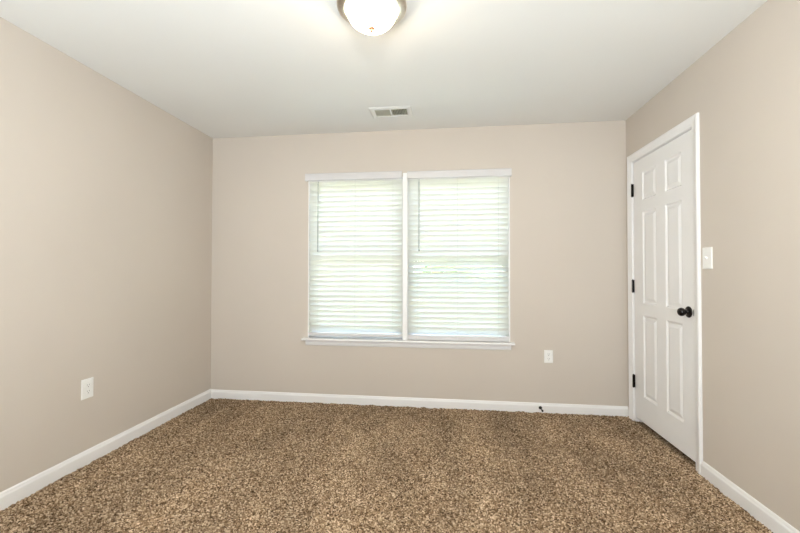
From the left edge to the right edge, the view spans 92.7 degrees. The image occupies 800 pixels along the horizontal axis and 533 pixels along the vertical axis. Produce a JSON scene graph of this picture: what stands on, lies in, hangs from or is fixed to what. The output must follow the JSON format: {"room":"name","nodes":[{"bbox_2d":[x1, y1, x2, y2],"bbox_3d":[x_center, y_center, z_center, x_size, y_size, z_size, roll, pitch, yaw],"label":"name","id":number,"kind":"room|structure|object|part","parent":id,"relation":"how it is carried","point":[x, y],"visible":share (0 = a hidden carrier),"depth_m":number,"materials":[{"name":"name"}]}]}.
{"room":"empty bedroom","nodes":[
{"label":"empty bedroom","id":0,"kind":"room"},
{"bbox_2d":[0,17,212,491],"bbox_3d":[-2.131,-0.029,1.246,0.140,2.640,5.038,0,-1,7],"label":"wall","id":1,"kind":"structure","parent":0,"point":[106,193],"depth_m":2.37,"materials":[{"name":"beige paint"}]},
{"bbox_2d":[81,377,93,399],"bbox_3d":[-1.922,0.751,2.350,0.009,0.120,0.079,0,-1,7],"label":"wall outlet","id":2,"kind":"object","parent":1,"relation":"attached to","point":[87,384],"visible":1,"depth_m":2.34,"materials":[{"name":"white plastic"}]},
{"bbox_2d":[85,382,90,394],"bbox_3d":[-1.919,0.751,2.350,0.003,0.069,0.035,0,-1,7],"label":"socket","id":3,"kind":"object","parent":2,"relation":"attached to","point":[87,384],"depth_m":2.35,"materials":[{"name":"white plastic"}]},
{"bbox_2d":[0,389,210,510],"bbox_3d":[-2.057,1.155,1.219,0.013,0.091,4.758,0,-1,7],"label":"baseboard","id":4,"kind":"structure","parent":1,"relation":"attached to","point":[10,496],"depth_m":2.35,"materials":[{"name":"white paint"}]},
{"bbox_2d":[0,0,766,137],"bbox_3d":[0.306,-1.300,0.969,4.768,0.100,5.038,0,-1,7],"label":"ceiling","id":5,"kind":"structure","parent":0,"point":[222,68],"depth_m":2.23,"materials":[{"name":"white paint"}]},
{"bbox_2d":[336,0,406,34],"bbox_3d":[-0.130,-1.157,1.754,0.321,0.164,0.321,0,-1,7],"label":"ceiling light","id":6,"kind":"object","parent":5,"relation":"attached to","point":[370,17],"visible":1,"depth_m":1.71,"materials":[{"name":"white glass"}]},
{"bbox_2d":[368,106,412,118],"bbox_3d":[-0.069,-1.298,3.020,0.328,0.171,0.208,0,-1,7],"label":"ceiling vent","id":7,"kind":"object","parent":5,"relation":"in","point":[393,111],"visible":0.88,"depth_m":3.01,"materials":[{"name":"metal"}]},
{"bbox_2d":[0,398,772,532],"bbox_3d":[0.300,1.203,0.992,4.788,0.035,4.918,0,-1,7],"label":"floor","id":8,"kind":"structure","parent":0,"point":[220,465],"depth_m":2.18,"materials":[{"name":"brown carpet"}]},
{"bbox_2d":[211,120,627,405],"bbox_3d":[0.059,0.057,3.446,3.678,2.540,0.140,0,-1,7],"label":"wall","id":9,"kind":"structure","parent":0,"point":[568,208],"depth_m":3.32,"materials":[{"name":"beige paint"}]},
{"bbox_2d":[305,171,402,337],"bbox_3d":[-0.418,-0.108,3.438,0.889,1.468,0.077,0,-1,7],"label":"window blind","id":10,"kind":"object","parent":9,"relation":"attached to","point":[356,256],"visible":0.98,"depth_m":3.44,"materials":[{"name":"plastic"}]},
{"bbox_3d":[-0.401,0.613,3.435,0.855,0.027,0.052,0,-1,7],"label":"rail","id":11,"kind":"part","parent":10,"relation":"part of","materials":[{"name":"plastic"}]},
{"bbox_2d":[312,331,401,337],"bbox_3d":[-0.390,-0.070,3.537,0.858,1.435,0.066,0,-1,7],"label":"window","id":12,"kind":"structure","parent":9,"relation":"in","point":[312,331],"depth_m":3.50,"materials":[{"name":"plastic"}]},
{"bbox_3d":[-0.392,0.256,3.515,0.826,0.750,0.032,0,-1,7],"label":"sash","id":13,"kind":"part","parent":12,"relation":"part of","materials":[{"name":"plastic"}]},
{"bbox_2d":[402,173,408,339],"bbox_3d":[0.051,-0.089,3.414,0.047,1.470,0.130,0,-1,7],"label":"trim","id":14,"kind":"structure","parent":9,"relation":"attached to","point":[405,272],"depth_m":3.35,"materials":[{"name":"white paint"}]},
{"bbox_2d":[301,336,514,349],"bbox_3d":[0.052,0.680,3.407,1.862,0.068,0.200,0,-1,7],"label":"trim","id":15,"kind":"structure","parent":9,"relation":"attached to","point":[313,340],"depth_m":3.34,"materials":[{"name":"white paint"}]},
{"bbox_2d":[308,176,509,341],"bbox_3d":[0.060,-0.076,3.447,1.793,1.445,0.142,0,-1,7],"label":"trim","id":16,"kind":"structure","parent":9,"relation":"attached to","point":[508,176],"depth_m":3.43,"materials":[{"name":"white paint"}]},
{"bbox_2d":[211,389,628,416],"bbox_3d":[0.048,1.193,3.353,3.678,0.085,0.013,0,-1,7],"label":"baseboard","id":17,"kind":"structure","parent":9,"relation":"attached to","point":[531,407],"depth_m":3.33,"materials":[{"name":"white paint"}]},
{"bbox_2d":[409,266,507,335],"bbox_3d":[0.514,-0.070,3.427,0.868,1.435,0.066,0,-1,7],"label":"window","id":18,"kind":"structure","parent":9,"relation":"in","point":[409,266],"depth_m":3.39,"materials":[{"name":"plastic"}]},
{"bbox_2d":[407,168,511,341],"bbox_3d":[0.510,-0.097,3.325,0.893,1.478,0.077,0,-1,7],"label":"window blind","id":19,"kind":"object","parent":18,"relation":"attached to","point":[457,218],"visible":1,"depth_m":3.33,"materials":[{"name":"plastic"}]},
{"bbox_3d":[0.502,-0.071,3.336,0.002,1.407,0.056,0,-1,7],"label":"ladder cord","id":20,"kind":"part","parent":19,"relation":"part of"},
{"bbox_3d":[0.501,0.621,3.325,0.865,0.043,0.052,0,-1,7],"label":"rail","id":21,"kind":"part","parent":19,"relation":"part of","materials":[{"name":"plastic"}]},
{"bbox_3d":[0.846,-0.071,3.294,0.002,1.407,0.056,0,-1,7],"label":"ladder cord","id":22,"kind":"part","parent":19,"relation":"part of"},
{"bbox_2d":[544,350,552,362],"bbox_3d":[1.252,0.758,3.215,0.071,0.108,0.009,0,-1,7],"label":"wall outlet","id":23,"kind":"object","parent":9,"relation":"attached to","point":[548,354],"visible":1,"depth_m":3.21,"materials":[{"name":"white plastic"}]},
{"bbox_2d":[626,0,799,530],"bbox_3d":[1.658,0.019,0.785,0.140,2.540,5.038,0,-1,7],"label":"wall","id":24,"kind":"structure","parent":0,"point":[744,90],"depth_m":1.87,"materials":[{"name":"beige paint"}]},
{"bbox_2d":[631,129,695,461],"bbox_3d":[1.806,0.174,2.669,0.096,2.014,0.777,0,-1,7],"label":"door","id":25,"kind":"structure","parent":24,"relation":"in","point":[663,380],"depth_m":2.60,"materials":[{"name":"white paint"}]},
{"bbox_3d":[1.752,0.281,2.359,0.063,0.071,0.071,0,-1,7],"label":"knob","id":26,"kind":"part","parent":25,"relation":"part of","materials":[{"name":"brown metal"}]},
{"bbox_2d":[627,112,702,474],"bbox_3d":[1.878,0.160,2.665,0.157,2.125,0.880,0,-1,7],"label":"trim","id":27,"kind":"structure","parent":24,"relation":"attached to","point":[693,123],"depth_m":2.29,"materials":[{"name":"white paint"}]},
{"bbox_2d":[702,247,712,268],"bbox_3d":[1.748,-0.048,2.180,0.019,0.124,0.080,0,-1,7],"label":"light switch","id":28,"kind":"object","parent":24,"relation":"attached to","point":[707,252],"visible":1,"depth_m":2.17,"materials":[{"name":"white plastic"}]},
{"bbox_2d":[701,461,799,532],"bbox_3d":[1.525,1.146,0.318,0.013,0.091,3.834,0,-1,7],"label":"baseboard","id":29,"kind":"structure","parent":24,"relation":"attached to","point":[776,524],"depth_m":1.88,"materials":[{"name":"white paint"}]},
{"label":"outside","id":30,"kind":"structure","parent":0,"visible":0},
{"label":"ground","id":31,"kind":"structure","parent":30,"visible":0},
{"bbox_2d":[420,266,472,271],"bbox_3d":[1.128,0.609,8.756,2.658,2.294,2.156,0,-1,7],"label":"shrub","id":32,"kind":"object","parent":31,"relation":"on","point":[420,266],"visible":0.02,"depth_m":8.53,"materials":[{"name":"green plant"}]},
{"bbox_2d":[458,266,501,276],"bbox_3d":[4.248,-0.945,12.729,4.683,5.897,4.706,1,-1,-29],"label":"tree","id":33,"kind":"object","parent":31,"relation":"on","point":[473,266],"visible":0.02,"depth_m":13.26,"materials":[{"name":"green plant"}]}
]}

